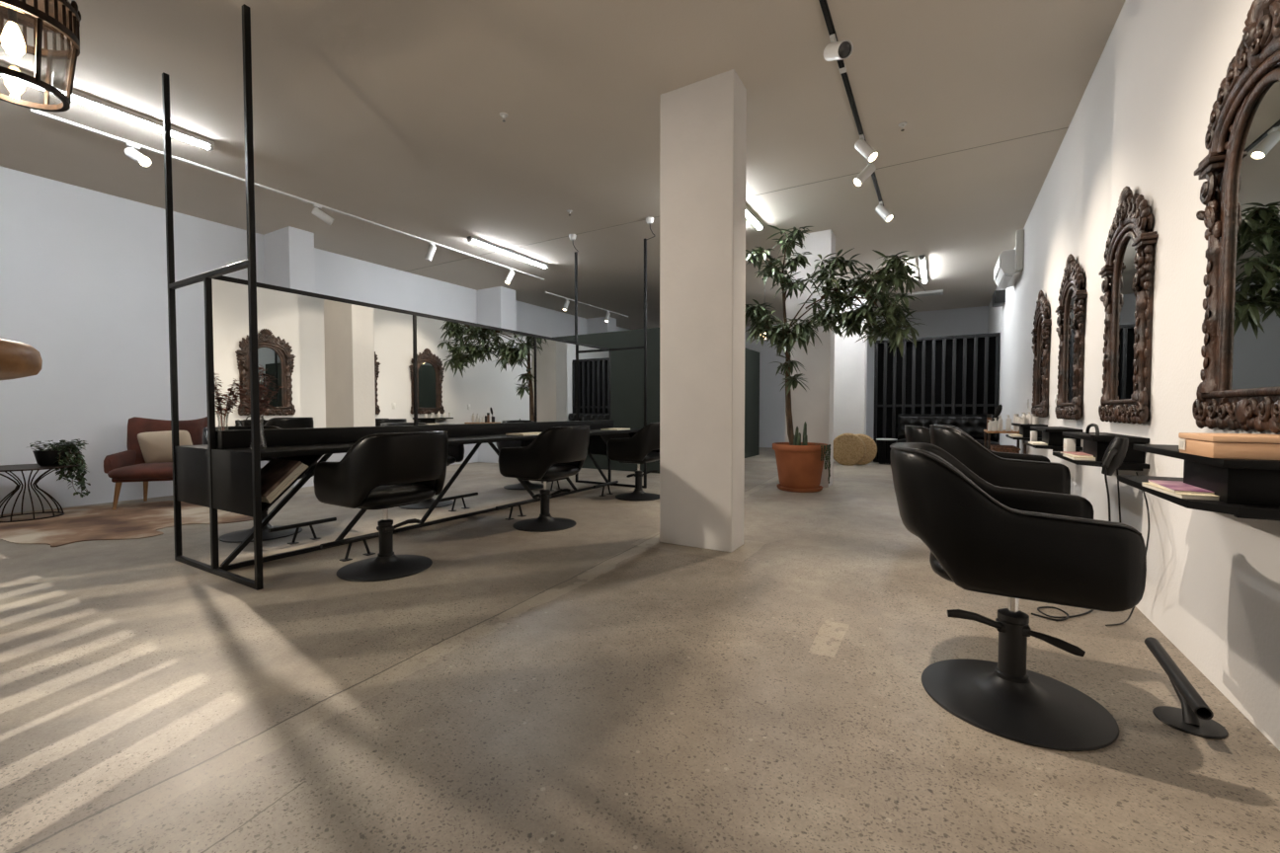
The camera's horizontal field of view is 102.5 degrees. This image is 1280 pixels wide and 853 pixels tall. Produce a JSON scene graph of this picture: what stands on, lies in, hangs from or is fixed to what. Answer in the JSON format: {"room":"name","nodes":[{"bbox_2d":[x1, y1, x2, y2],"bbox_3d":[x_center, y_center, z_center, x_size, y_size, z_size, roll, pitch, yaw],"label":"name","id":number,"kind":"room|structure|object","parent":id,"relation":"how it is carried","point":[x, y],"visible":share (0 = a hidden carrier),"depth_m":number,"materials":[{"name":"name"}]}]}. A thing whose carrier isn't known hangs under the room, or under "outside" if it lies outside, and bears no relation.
{"room":"salon","nodes":[
{"label":"salon","id":0,"kind":"room"},
{"bbox_2d":[263,226,318,488],"bbox_3d":[-4.894,-0.927,7.206,0.680,3.518,0.320,1,2,30],"label":"pier","id":1,"kind":"object","parent":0,"point":[288,252],"visible":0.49,"depth_m":7.00,"materials":[{"name":"white paint"}]},
{"bbox_2d":[0,165,629,514],"bbox_3d":[-3.844,-1.004,9.765,0.100,3.518,16.200,1,2,30],"label":"wall","id":2,"kind":"structure","parent":0,"point":[84,281],"depth_m":5.86,"materials":[{"name":"white paint"}]},
{"bbox_2d":[477,286,516,463],"bbox_3d":[-2.936,-1.028,10.542,0.680,3.518,0.420,1,2,30],"label":"pier","id":3,"kind":"object","parent":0,"point":[496,306],"visible":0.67,"depth_m":10.34,"materials":[{"name":"white paint"}]},
{"bbox_2d":[0,0,1125,329],"bbox_3d":[0.140,-2.742,7.375,9.337,0.100,16.400,1,2,30],"label":"ceiling","id":4,"kind":"structure","parent":0,"point":[386,113],"depth_m":4.34,"materials":[{"name":"paint"}]},
{"bbox_2d":[0,74,40,89],"bbox_3d":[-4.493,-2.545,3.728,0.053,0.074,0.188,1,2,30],"label":"light","id":5,"kind":"object","parent":4,"relation":"attached to","point":[13,78],"depth_m":3.74,"materials":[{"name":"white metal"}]},
{"bbox_2d":[0,0,80,112],"bbox_3d":[-2.314,-1.884,1.883,0.348,1.283,0.343,1,2,30],"label":"lantern","id":6,"kind":"object","parent":4,"relation":"hanging from","point":[53,65],"visible":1,"depth_m":1.93,"materials":[{"name":"brown wood"}]},
{"bbox_2d":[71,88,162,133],"bbox_3d":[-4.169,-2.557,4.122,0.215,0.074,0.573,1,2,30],"label":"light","id":7,"kind":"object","parent":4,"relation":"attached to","point":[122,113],"depth_m":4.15,"materials":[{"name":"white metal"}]},
{"bbox_2d":[170,125,214,152],"bbox_3d":[-3.952,-2.569,4.525,0.248,0.074,0.352,1,2,30],"label":"light","id":8,"kind":"object","parent":4,"relation":"attached to","point":[176,132],"depth_m":4.58,"materials":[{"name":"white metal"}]},
{"bbox_2d":[29,108,544,280],"bbox_3d":[-3.390,-2.665,6.891,0.044,0.024,6.270,1,2,30],"label":"ceiling track","id":9,"kind":"object","parent":4,"relation":"attached to","point":[36,112],"visible":0.98,"depth_m":5.40,"materials":[{"name":"white metal"}]},
{"bbox_2d":[124,142,151,166],"bbox_3d":[-4.610,-2.486,4.713,0.232,0.210,0.094,0,2,15],"label":"track spotlight","id":10,"kind":"object","parent":9,"relation":"hanging from","point":[133,154],"visible":1,"depth_m":4.69,"materials":[{"name":"white metal"}]},
{"bbox_2d":[312,204,333,225],"bbox_3d":[-3.796,-2.531,6.152,0.232,0.208,0.092,-1,2,-32],"label":"track spotlight","id":11,"kind":"object","parent":9,"relation":"hanging from","point":[316,211],"visible":1,"depth_m":6.12,"materials":[{"name":"white metal"}]},
{"bbox_2d":[424,242,436,261],"bbox_3d":[-3.055,-2.545,7.499,0.160,0.260,0.092,0,2,-11],"label":"track spotlight","id":12,"kind":"object","parent":9,"relation":"hanging from","point":[433,248],"visible":1,"depth_m":7.46,"materials":[{"name":"white metal"}]},
{"bbox_2d":[467,236,548,269],"bbox_3d":[-2.001,-2.672,7.955,0.096,0.074,1.630,1,2,30],"label":"light","id":13,"kind":"object","parent":4,"relation":"attached to","point":[472,239],"visible":1,"depth_m":7.82,"materials":[{"name":"white plastic"}]},
{"bbox_2d":[406,127,1067,271],"bbox_3d":[-0.212,-2.673,6.776,9.137,0.004,0.008,1,2,30],"label":"trim","id":14,"kind":"structure","parent":4,"relation":"attached to","point":[1065,127],"depth_m":5.46,"materials":[{"name":"beige"}]},
{"bbox_2d":[745,206,763,231],"bbox_3d":[1.191,-2.617,6.123,0.096,0.074,1.600,1,2,30],"label":"light","id":15,"kind":"object","parent":4,"relation":"attached to","point":[750,215],"visible":0.45,"depth_m":6.51,"materials":[{"name":"white plastic"}]},
{"bbox_2d":[818,0,884,221],"bbox_3d":[1.456,-2.569,3.690,0.044,0.024,6.770,1,2,30],"label":"ceiling track","id":16,"kind":"object","parent":4,"relation":"attached to","point":[824,4],"visible":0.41,"depth_m":3.84,"materials":[{"name":"black metal"}]},
{"bbox_2d":[823,33,853,61],"bbox_3d":[1.277,-2.436,3.317,0.100,0.226,0.252,0,2,-6],"label":"track spotlight","id":17,"kind":"object","parent":16,"relation":"hanging from","point":[842,49],"visible":1,"depth_m":3.25,"materials":[{"name":"white metal"}]},
{"bbox_2d":[853,160,876,186],"bbox_3d":[2.203,-2.482,5.040,0.213,0.239,0.092,0,2,-4],"label":"track spotlight","id":18,"kind":"object","parent":16,"relation":"hanging from","point":[870,168],"visible":0.93,"depth_m":5.01,"materials":[{"name":"white metal"}]},
{"bbox_2d":[854,134,878,161],"bbox_3d":[2.005,-2.463,4.556,0.094,0.248,0.201,-1,2,-40],"label":"track spotlight","id":19,"kind":"object","parent":16,"relation":"hanging from","point":[861,145],"visible":1,"depth_m":4.53,"materials":[{"name":"white metal"}]},
{"bbox_2d":[875,201,893,222],"bbox_3d":[2.854,-2.507,6.003,0.093,0.246,0.203,-1,2,-37],"label":"track spotlight","id":20,"kind":"object","parent":16,"relation":"hanging from","point":[880,209],"visible":1,"depth_m":5.98,"materials":[{"name":"white metal"}]},
{"bbox_2d":[918,254,927,283],"bbox_3d":[4.907,-2.701,8.899,0.096,0.074,1.750,1,2,30],"label":"light","id":21,"kind":"object","parent":4,"relation":"attached to","point":[921,259],"visible":0.94,"depth_m":8.67,"materials":[{"name":"white plastic"}]},
{"bbox_2d":[919,260,926,283],"bbox_3d":[4.907,-2.685,8.899,0.060,0.036,1.690,1,2,30],"label":"diffuser","id":22,"kind":"object","parent":21,"relation":"attached to","point":[922,266],"depth_m":8.85,"materials":[{"name":"white plastic"}]},
{"bbox_2d":[907,289,943,297],"bbox_3d":[5.940,-2.764,10.697,0.640,0.056,0.320,1,2,30],"label":"ceiling vent","id":23,"kind":"object","parent":4,"relation":"in","point":[938,291],"visible":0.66,"depth_m":10.60,"materials":[{"name":"white metal"}]},
{"bbox_2d":[910,292,940,297],"bbox_3d":[5.940,-2.740,10.698,0.560,0.007,0.240,1,2,30],"label":"grille","id":24,"kind":"object","parent":23,"relation":"attached to","point":[917,294],"depth_m":10.65,"materials":[{"name":"plastic"}]},
{"bbox_2d":[586,317,616,333],"bbox_3d":[-1.028,-1.126,13.793,0.680,3.518,0.400,1,2,30],"label":"pier","id":25,"kind":"object","parent":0,"point":[594,325],"visible":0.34,"depth_m":13.58,"materials":[{"name":"white paint"}]},
{"bbox_2d":[0,447,1279,852],"bbox_3d":[0.140,0.875,7.484,9.337,0.100,16.400,1,2,30],"label":"floor","id":26,"kind":"structure","parent":0,"point":[599,684],"depth_m":1.84,"materials":[{"name":"concrete"}]},
{"bbox_2d":[0,338,42,380],"bbox_3d":[-1.840,0.404,1.244,0.842,1.218,0.490,1,2,30],"label":"bar table","id":27,"kind":"object","parent":26,"relation":"on","point":[18,360],"visible":1,"depth_m":1.21,"materials":[{"name":"brown wood"}]},
{"bbox_2d":[0,500,252,547],"bbox_3d":[-5.159,0.900,4.852,2.450,0.006,2.144,1,2,30],"label":"cowhide rug","id":28,"kind":"object","parent":26,"relation":"on","point":[132,520],"visible":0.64,"depth_m":4.79,"materials":[{"name":"beige fur"}]},
{"bbox_2d":[0,464,79,522],"bbox_3d":[-5.994,0.641,5.022,0.730,0.501,0.730,1,2,30],"label":"wire side table","id":29,"kind":"object","parent":28,"relation":"on","point":[20,467],"visible":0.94,"depth_m":5.01,"materials":[{"name":"black metal"}]},
{"bbox_2d":[29,439,90,497],"bbox_3d":[-5.798,0.433,5.140,0.302,0.607,0.427,1,2,33],"label":"pot plant","id":30,"kind":"object","parent":29,"relation":"on","point":[58,454],"visible":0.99,"depth_m":5.11,"materials":[{"name":"green plant"}]},
{"bbox_2d":[103,416,207,509],"bbox_3d":[-5.395,0.382,5.795,0.760,0.976,0.808,-1,2,-19],"label":"wingback armchair","id":31,"kind":"object","parent":28,"relation":"on","point":[129,465],"visible":0.62,"depth_m":5.71,"materials":[{"name":"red fabric"}]},
{"bbox_2d":[107,462,172,479],"bbox_3d":[-5.381,0.493,5.756,0.670,0.170,0.720,-1,2,-19],"label":"seat cushion","id":32,"kind":"object","parent":31,"relation":"on","point":[118,470],"depth_m":5.47,"materials":[{"name":"red fabric"}]},
{"bbox_2d":[137,430,192,463],"bbox_3d":[-5.400,0.243,5.869,0.472,0.402,0.217,-1,2,-26],"label":"cushion","id":33,"kind":"object","parent":31,"relation":"on","point":[155,446],"visible":0.67,"depth_m":5.78,"materials":[{"name":"beige fabric"}]},
{"bbox_2d":[202,427,317,543],"bbox_3d":[-3.276,0.458,4.391,0.696,0.919,0.660,1,2,26],"label":"chair","id":34,"kind":"object","parent":26,"relation":"on","point":[238,536],"visible":0.14,"depth_m":4.27,"materials":[{"name":"black leather"}]},
{"bbox_2d":[267,517,336,545],"bbox_3d":[-2.709,0.849,4.144,0.060,0.152,0.500,1,2,30],"label":"footrest","id":35,"kind":"object","parent":26,"relation":"on","point":[308,523],"visible":1,"depth_m":4.11,"materials":[{"name":"black metal"}]},
{"bbox_2d":[320,532,378,561],"bbox_3d":[-2.027,0.863,3.687,0.060,0.152,0.500,1,2,30],"label":"footrest","id":36,"kind":"object","parent":26,"relation":"on","point":[351,540],"visible":0.95,"depth_m":3.63,"materials":[{"name":"black metal"}]},
{"bbox_2d":[313,431,448,582],"bbox_3d":[-1.648,0.488,3.393,0.696,0.919,0.660,1,2,32],"label":"chair","id":37,"kind":"object","parent":26,"relation":"on","point":[379,471],"visible":1,"depth_m":3.20,"materials":[{"name":"black leather"}]},
{"bbox_2d":[359,482,435,508],"bbox_3d":[-1.704,0.453,3.427,0.544,0.124,0.536,1,2,32],"label":"seat cushion","id":38,"kind":"object","parent":37,"relation":"on","point":[389,496],"depth_m":3.27,"materials":[{"name":"black leather"}]},
{"bbox_2d":[161,3,646,590],"bbox_3d":[-1.588,-0.786,5.246,1.192,3.355,4.612,1,2,30],"label":"station","id":39,"kind":"object","parent":26,"relation":"on","point":[347,370],"visible":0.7,"depth_m":3.92,"materials":[{"name":"black metal"}]},
{"bbox_2d":[216,365,282,449],"bbox_3d":[-2.452,-0.121,3.268,0.254,0.531,0.351,0,2,0],"label":"potted plant","id":40,"kind":"object","parent":39,"relation":"on","point":[262,387],"visible":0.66,"depth_m":3.27,"materials":[{"name":"green plant"}]},
{"bbox_2d":[261,465,308,503],"bbox_3d":[-2.324,0.352,3.274,0.340,0.213,0.230,1,2,30],"label":"magazine","id":41,"kind":"object","parent":39,"relation":"on","point":[281,490],"visible":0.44,"depth_m":3.17,"materials":[{"name":"white paper"}]},
{"bbox_2d":[261,464,305,500],"bbox_3d":[-2.329,0.341,3.264,0.340,0.204,0.220,1,2,30],"label":"magazine","id":42,"kind":"object","parent":41,"relation":"on","point":[303,465],"visible":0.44,"depth_m":3.17,"materials":[{"name":"white paper"}]},
{"bbox_2d":[261,463,303,498],"bbox_3d":[-2.334,0.331,3.256,0.340,0.200,0.216,1,2,30],"label":"magazine","id":43,"kind":"object","parent":42,"relation":"on","point":[301,464],"visible":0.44,"depth_m":3.16,"materials":[{"name":"white paper"}]},
{"bbox_2d":[260,458,301,497],"bbox_3d":[-2.341,0.318,3.245,0.340,0.203,0.218,1,2,30],"label":"magazine","id":44,"kind":"object","parent":43,"relation":"on","point":[276,471],"visible":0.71,"depth_m":3.22,"materials":[{"name":"brown paper"}]},
{"bbox_2d":[261,454,323,514],"bbox_3d":[-2.366,0.350,3.331,0.460,0.348,0.377,1,2,30],"label":"shelf","id":45,"kind":"object","parent":39,"relation":"attached to","point":[309,460],"depth_m":3.32,"materials":[{"name":"black wood"}]},
{"bbox_2d":[600,433,630,444],"bbox_3d":[-0.266,0.241,6.908,0.460,0.348,0.377,1,2,30],"label":"shelf","id":46,"kind":"object","parent":39,"relation":"attached to","point":[616,436],"depth_m":6.80,"materials":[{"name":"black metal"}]},
{"bbox_2d":[399,444,464,509],"bbox_3d":[-2.452,0.416,5.795,0.696,0.919,0.660,1,2,34],"label":"chair","id":47,"kind":"object","parent":26,"relation":"on","point":[455,453],"visible":0.12,"depth_m":5.75,"materials":[{"name":"black leather"}]},
{"bbox_2d":[439,492,478,511],"bbox_3d":[-1.930,0.809,5.472,0.060,0.152,0.500,1,2,30],"label":"footrest","id":48,"kind":"object","parent":26,"relation":"on","point":[454,498],"visible":0.98,"depth_m":5.45,"materials":[{"name":"black metal"}]},
{"bbox_2d":[495,498,534,520],"bbox_3d":[-1.223,0.822,5.057,0.060,0.152,0.500,1,2,30],"label":"footrest","id":49,"kind":"object","parent":26,"relation":"on","point":[519,504],"visible":1,"depth_m":5.02,"materials":[{"name":"black metal"}]},
{"bbox_2d":[495,439,543,489],"bbox_3d":[-1.639,0.376,7.121,0.696,0.919,0.660,1,2,30],"label":"chair","id":50,"kind":"object","parent":26,"relation":"on","point":[518,443],"visible":0.16,"depth_m":6.89,"materials":[{"name":"black leather"}]},
{"bbox_2d":[498,425,589,532],"bbox_3d":[-0.824,0.449,4.699,0.696,0.919,0.660,1,2,28],"label":"chair","id":51,"kind":"object","parent":26,"relation":"on","point":[557,452],"visible":1,"depth_m":4.48,"materials":[{"name":"black leather"}]},
{"bbox_2d":[532,464,578,479],"bbox_3d":[-0.882,0.413,4.729,0.544,0.124,0.536,1,2,28],"label":"seat cushion","id":52,"kind":"object","parent":51,"relation":"on","point":[556,471],"depth_m":4.55,"materials":[{"name":"black leather"}]},
{"bbox_2d":[606,422,659,501],"bbox_3d":[0.037,0.403,6.224,0.696,0.919,0.660,1,2,26],"label":"chair","id":53,"kind":"object","parent":26,"relation":"on","point":[643,447],"visible":0.89,"depth_m":5.98,"materials":[{"name":"black leather"}]},
{"bbox_2d":[622,451,659,463],"bbox_3d":[-0.022,0.367,6.252,0.544,0.124,0.536,1,2,26],"label":"seat cushion","id":54,"kind":"object","parent":53,"relation":"on","point":[648,456],"depth_m":6.03,"materials":[{"name":"black leather"}]},
{"bbox_2d":[745,225,927,492],"bbox_3d":[2.186,-0.809,6.182,1.241,3.343,2.140,-1,2,-30],"label":"potted tree","id":55,"kind":"object","parent":26,"relation":"on","point":[799,464],"visible":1,"depth_m":6.32,"materials":[{"name":"green plant"}]},
{"bbox_2d":[833,433,866,466],"bbox_3d":[4.037,0.443,9.962,0.634,0.637,0.229,1,2,28],"label":"woven pouf","id":56,"kind":"object","parent":26,"relation":"on","point":[849,449],"visible":0.94,"depth_m":9.86,"materials":[{"name":"wicker"}]},
{"bbox_2d":[856,433,877,465],"bbox_3d":[4.319,0.450,10.087,0.614,0.616,0.201,1,2,22],"label":"woven pouf","id":57,"kind":"object","parent":26,"relation":"on","point":[871,447],"visible":0.29,"depth_m":9.95,"materials":[{"name":"wicker"}]},
{"bbox_2d":[876,438,897,464],"bbox_3d":[4.906,0.493,10.219,0.390,0.498,0.390,1,2,30],"label":"drum side table","id":58,"kind":"object","parent":26,"relation":"on","point":[879,444],"visible":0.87,"depth_m":10.20,"materials":[{"name":"black metal"}]},
{"bbox_2d":[904,425,931,444],"bbox_3d":[2.730,0.454,4.549,0.696,0.919,0.660,1,2,22],"label":"chair","id":59,"kind":"object","parent":26,"relation":"on","point":[914,434],"visible":0.07,"depth_m":4.42,"materials":[{"name":"black leather"}]},
{"bbox_2d":[873,332,1000,462],"bbox_3d":[5.726,-0.498,10.036,2.110,2.490,0.095,1,2,30],"label":"screen","id":60,"kind":"object","parent":26,"relation":"on","point":[946,374],"visible":0.59,"depth_m":10.01,"materials":[{"name":"black metal"}]},
{"bbox_2d":[895,414,1000,448],"bbox_3d":[5.668,0.245,9.515,1.640,0.935,0.770,1,2,30],"label":"tufted bench","id":61,"kind":"object","parent":26,"relation":"on","point":[974,426],"visible":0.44,"depth_m":9.59,"materials":[{"name":"black leather"}]},
{"bbox_2d":[895,438,1000,448],"bbox_3d":[5.640,0.314,9.470,1.640,0.190,0.660,1,2,30],"label":"seat cushion","id":62,"kind":"object","parent":61,"relation":"on","point":[981,440],"depth_m":9.18,"materials":[{"name":"black leather"}]},
{"bbox_2d":[929,424,1070,494],"bbox_3d":[2.205,0.474,3.220,0.696,0.959,0.660,1,2,30],"label":"chair","id":63,"kind":"object","parent":26,"relation":"on","point":[1032,472],"visible":0.44,"depth_m":2.94,"materials":[{"name":"black leather"}]},
{"bbox_2d":[983,429,1026,454],"bbox_3d":[4.677,0.451,6.606,0.400,0.800,0.680,1,2,30],"label":"trolley","id":64,"kind":"object","parent":26,"relation":"on","point":[985,431],"visible":0.31,"depth_m":6.40,"materials":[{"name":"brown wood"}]},
{"bbox_2d":[990,446,1020,453],"bbox_3d":[4.591,0.367,6.456,0.278,0.214,0.306,1,2,30],"label":"wicker basket","id":65,"kind":"object","parent":64,"relation":"on","point":[1009,449],"visible":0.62,"depth_m":6.35,"materials":[{"name":"brown wicker"}]},
{"bbox_2d":[889,442,1146,751],"bbox_3d":[1.300,0.534,1.886,0.696,0.919,0.660,1,2,30],"label":"chair","id":66,"kind":"object","parent":26,"relation":"on","point":[982,536],"visible":1,"depth_m":1.68,"materials":[{"name":"black leather"}]},
{"bbox_2d":[929,551,954,582],"bbox_3d":[1.357,0.500,1.852,0.544,0.124,0.536,1,2,30],"label":"seat cushion","id":67,"kind":"object","parent":66,"relation":"on","point":[936,566],"depth_m":1.80,"materials":[{"name":"black leather"}]},
{"bbox_2d":[1144,637,1228,739],"bbox_3d":[1.879,0.911,1.778,0.174,0.179,0.460,1,2,30],"label":"footrest","id":68,"kind":"object","parent":26,"relation":"on","point":[1194,717],"visible":1,"depth_m":1.71,"materials":[{"name":"black metal"}]},
{"bbox_2d":[554,327,759,474],"bbox_3d":[-0.197,-0.519,11.479,4.468,2.445,4.440,1,2,30],"label":"wall partition","id":69,"kind":"structure","parent":0,"point":[626,365],"depth_m":8.95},
{"bbox_2d":[659,69,746,552],"bbox_3d":[0.489,-0.831,4.026,0.605,3.518,0.280,1,2,30],"label":"pillar","id":70,"kind":"structure","parent":0,"point":[703,122],"depth_m":3.89,"materials":[{"name":"paint"}]},
{"bbox_2d":[785,229,835,486],"bbox_3d":[2.419,-0.930,7.315,0.605,3.518,0.330,1,2,30],"label":"pillar","id":71,"kind":"structure","parent":0,"point":[814,405],"depth_m":7.14,"materials":[{"name":"paint"}]},
{"bbox_2d":[833,288,868,462],"bbox_3d":[4.294,-1.027,10.509,0.605,3.518,0.280,1,2,30],"label":"pillar","id":72,"kind":"structure","parent":0,"point":[850,357],"depth_m":10.38,"materials":[{"name":"paint"}]},
{"bbox_2d":[744,306,988,447],"bbox_3d":[4.264,-1.146,14.456,9.337,3.518,0.100,1,2,30],"label":"wall","id":73,"kind":"structure","parent":0,"point":[970,320],"depth_m":13.42,"materials":[{"name":"white paint"}]},
{"bbox_2d":[987,0,1279,751],"bbox_3d":[4.123,-0.863,5.093,0.100,3.518,16.200,1,2,30],"label":"wall","id":74,"kind":"structure","parent":0,"point":[1141,120],"depth_m":2.47,"materials":[{"name":"white paint"}]},
{"bbox_2d":[992,289,1005,307],"bbox_3d":[6.287,-2.243,9.001,0.160,0.220,0.400,1,2,30],"label":"wall speaker","id":75,"kind":"object","parent":74,"relation":"attached to","point":[999,296],"visible":1,"depth_m":8.84,"materials":[{"name":"black plastic"}]},
{"bbox_2d":[993,229,1024,289],"bbox_3d":[5.281,-2.362,7.373,0.255,0.584,1.040,1,2,30],"label":"air conditioner","id":76,"kind":"object","parent":74,"relation":"attached to","point":[1008,268],"visible":1,"depth_m":7.05,"materials":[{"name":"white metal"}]},
{"bbox_2d":[1005,422,1047,441],"bbox_3d":[4.140,0.060,5.517,0.272,0.177,0.820,1,2,30],"label":"desk","id":77,"kind":"object","parent":74,"relation":"attached to","point":[1024,430],"visible":0.49,"depth_m":5.23,"materials":[{"name":"black metal"}]},
{"bbox_2d":[1005,434,1041,440],"bbox_3d":[4.140,0.116,5.519,0.272,0.023,0.820,1,2,30],"label":"shelf","id":78,"kind":"object","parent":77,"relation":"attached to","point":[1024,437],"depth_m":5.23,"materials":[{"name":"black laminate"}]},
{"bbox_2d":[1011,422,1047,427],"bbox_3d":[4.162,-0.016,5.502,0.222,0.024,0.800,1,2,30],"label":"shelf","id":79,"kind":"object","parent":77,"relation":"attached to","point":[1017,425],"depth_m":5.19,"materials":[{"name":"black laminate"}]},
{"bbox_2d":[1031,290,1051,417],"bbox_3d":[4.192,-0.760,5.379,0.089,1.332,0.797,1,2,30],"label":"wall mirror","id":80,"kind":"object","parent":74,"relation":"attached to","point":[1041,333],"visible":1,"depth_m":5.30,"materials":[{"name":"brown wood"}]},
{"bbox_2d":[1038,318,1042,404],"bbox_3d":[4.206,-0.680,5.375,0.001,0.925,0.418,1,2,30],"label":"mirror glass","id":81,"kind":"object","parent":80,"relation":"attached to","point":[1040,336],"depth_m":5.46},
{"bbox_2d":[1023,426,1082,452],"bbox_3d":[3.406,0.098,4.267,0.272,0.177,0.820,1,2,30],"label":"desk","id":82,"kind":"object","parent":74,"relation":"attached to","point":[1052,436],"visible":0.79,"depth_m":3.98,"materials":[{"name":"black metal"}]},
{"bbox_2d":[1023,440,1082,450],"bbox_3d":[3.406,0.154,4.269,0.272,0.023,0.820,1,2,30],"label":"shelf","id":83,"kind":"object","parent":82,"relation":"attached to","point":[1051,445],"depth_m":3.98,"materials":[{"name":"black laminate"}]},
{"bbox_2d":[1030,426,1082,432],"bbox_3d":[3.428,0.022,4.252,0.222,0.024,0.800,1,2,30],"label":"shelf","id":84,"kind":"object","parent":82,"relation":"attached to","point":[1043,429],"depth_m":3.95,"materials":[{"name":"black laminate"}]},
{"bbox_2d":[1054,253,1087,419],"bbox_3d":[3.473,-0.724,4.155,0.089,1.332,0.797,1,2,30],"label":"wall mirror","id":85,"kind":"object","parent":74,"relation":"attached to","point":[1073,294],"visible":1,"depth_m":4.10,"materials":[{"name":"brown wood"}]},
{"bbox_2d":[1064,290,1074,402],"bbox_3d":[3.487,-0.643,4.151,0.001,0.925,0.418,1,2,30],"label":"mirror glass","id":86,"kind":"object","parent":85,"relation":"attached to","point":[1070,348],"depth_m":4.20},
{"bbox_2d":[1052,431,1149,471],"bbox_3d":[2.678,0.135,3.026,0.272,0.177,0.820,1,2,30],"label":"desk","id":87,"kind":"object","parent":74,"relation":"attached to","point":[1134,460],"visible":0.52,"depth_m":2.74,"materials":[{"name":"black metal"}]},
{"bbox_2d":[1063,438,1075,452],"bbox_3d":[2.708,0.125,3.239,0.045,0.095,0.100,1,2,30],"label":"carton","id":88,"kind":"object","parent":87,"relation":"on","point":[1069,443],"visible":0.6,"depth_m":3.20,"materials":[{"name":"white"}]},
{"bbox_2d":[1062,453,1095,461],"bbox_3d":[2.557,0.174,2.912,0.202,0.018,0.302,1,2,30],"label":"magazine","id":89,"kind":"object","parent":87,"relation":"on","point":[1073,457],"visible":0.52,"depth_m":2.83,"materials":[{"name":"white paper"}]},
{"bbox_2d":[1031,435,1128,621],"bbox_3d":[2.245,0.508,2.652,0.462,0.923,0.169,0,2,-8],"label":"hair dryer","id":90,"kind":"object","parent":87,"relation":"hanging from","point":[1115,453],"visible":0.84,"depth_m":2.61,"materials":[{"name":"black plastic"}]},
{"bbox_2d":[1080,423,1116,437],"bbox_3d":[2.501,0.018,2.801,0.110,0.070,0.240,1,2,30],"label":"holder","id":91,"kind":"object","parent":87,"relation":"on","point":[1096,435],"visible":0.94,"depth_m":2.75,"materials":[{"name":"black metal"}]},
{"bbox_2d":[1052,451,1149,469],"bbox_3d":[2.678,0.191,3.027,0.272,0.023,0.820,1,2,30],"label":"shelf","id":92,"kind":"object","parent":87,"relation":"attached to","point":[1127,463],"depth_m":2.71,"materials":[{"name":"black laminate"}]},
{"bbox_2d":[1062,431,1149,443],"bbox_3d":[2.699,0.059,3.011,0.222,0.024,0.800,1,2,30],"label":"shelf","id":93,"kind":"object","parent":87,"relation":"attached to","point":[1132,440],"depth_m":2.75,"materials":[{"name":"black laminate"}]},
{"bbox_2d":[1105,472,1149,626],"bbox_3d":[2.441,0.606,2.506,0.318,0.738,0.146,-1,2,-29],"label":"cable","id":94,"kind":"object","parent":87,"relation":"hanging from","point":[1147,544],"visible":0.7,"depth_m":2.48,"materials":[{"name":"black plastic"}]},
{"bbox_2d":[1098,186,1158,424],"bbox_3d":[2.744,-0.686,2.913,0.089,1.332,0.797,1,2,30],"label":"wall mirror","id":95,"kind":"object","parent":74,"relation":"attached to","point":[1127,273],"visible":1,"depth_m":2.86,"materials":[{"name":"brown wood"}]},
{"bbox_2d":[1114,237,1136,399],"bbox_3d":[2.759,-0.606,2.909,0.001,0.925,0.418,1,2,30],"label":"mirror glass","id":96,"kind":"object","parent":95,"relation":"attached to","point":[1126,298],"depth_m":2.93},
{"bbox_2d":[1117,444,1279,521],"bbox_3d":[1.939,0.173,1.767,0.272,0.177,0.820,1,2,30],"label":"desk","id":97,"kind":"object","parent":74,"relation":"attached to","point":[1245,488],"visible":0.68,"depth_m":1.50,"materials":[{"name":"black laminate"}]},
{"bbox_2d":[1141,481,1219,500],"bbox_3d":[1.828,0.213,1.671,0.202,0.014,0.302,1,2,28],"label":"magazine","id":98,"kind":"object","parent":97,"relation":"on","point":[1188,496],"visible":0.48,"depth_m":1.58,"materials":[{"name":"white paper"}]},
{"bbox_2d":[1148,480,1214,494],"bbox_3d":[1.841,0.202,1.686,0.192,0.008,0.282,1,2,33],"label":"magazine","id":99,"kind":"object","parent":98,"relation":"on","point":[1174,486],"visible":0.45,"depth_m":1.67,"materials":[{"name":"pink paper"}]},
{"bbox_2d":[1117,475,1279,518],"bbox_3d":[1.939,0.229,1.769,0.272,0.023,0.820,1,2,30],"label":"shelf","id":100,"kind":"object","parent":97,"relation":"attached to","point":[1236,507],"depth_m":1.50,"materials":[{"name":"black laminate"}]},
{"bbox_2d":[1132,444,1279,470],"bbox_3d":[1.960,0.097,1.752,0.222,0.024,0.800,1,2,30],"label":"shelf","id":101,"kind":"object","parent":97,"relation":"attached to","point":[1160,449],"depth_m":1.56,"materials":[{"name":"black laminate"}]},
{"bbox_2d":[1178,432,1279,460],"bbox_3d":[1.820,0.058,1.555,0.206,0.066,0.254,1,2,30],"label":"wooden box","id":102,"kind":"object","parent":97,"relation":"on","point":[1256,446],"visible":1,"depth_m":1.49,"materials":[{"name":"brown wood"}]},
{"bbox_2d":[1192,0,1279,433],"bbox_3d":[2.026,-0.699,1.688,0.089,1.432,0.797,1,2,30],"label":"wall mirror","id":103,"kind":"object","parent":74,"relation":"attached to","point":[1240,388],"visible":1,"depth_m":1.76,"materials":[{"name":"brown wood"}]},
{"bbox_2d":[1226,80,1279,390],"bbox_3d":[2.040,-0.612,1.684,0.001,0.994,0.418,1,2,30],"label":"mirror glass","id":104,"kind":"object","parent":103,"relation":"attached to","point":[1253,352],"depth_m":1.71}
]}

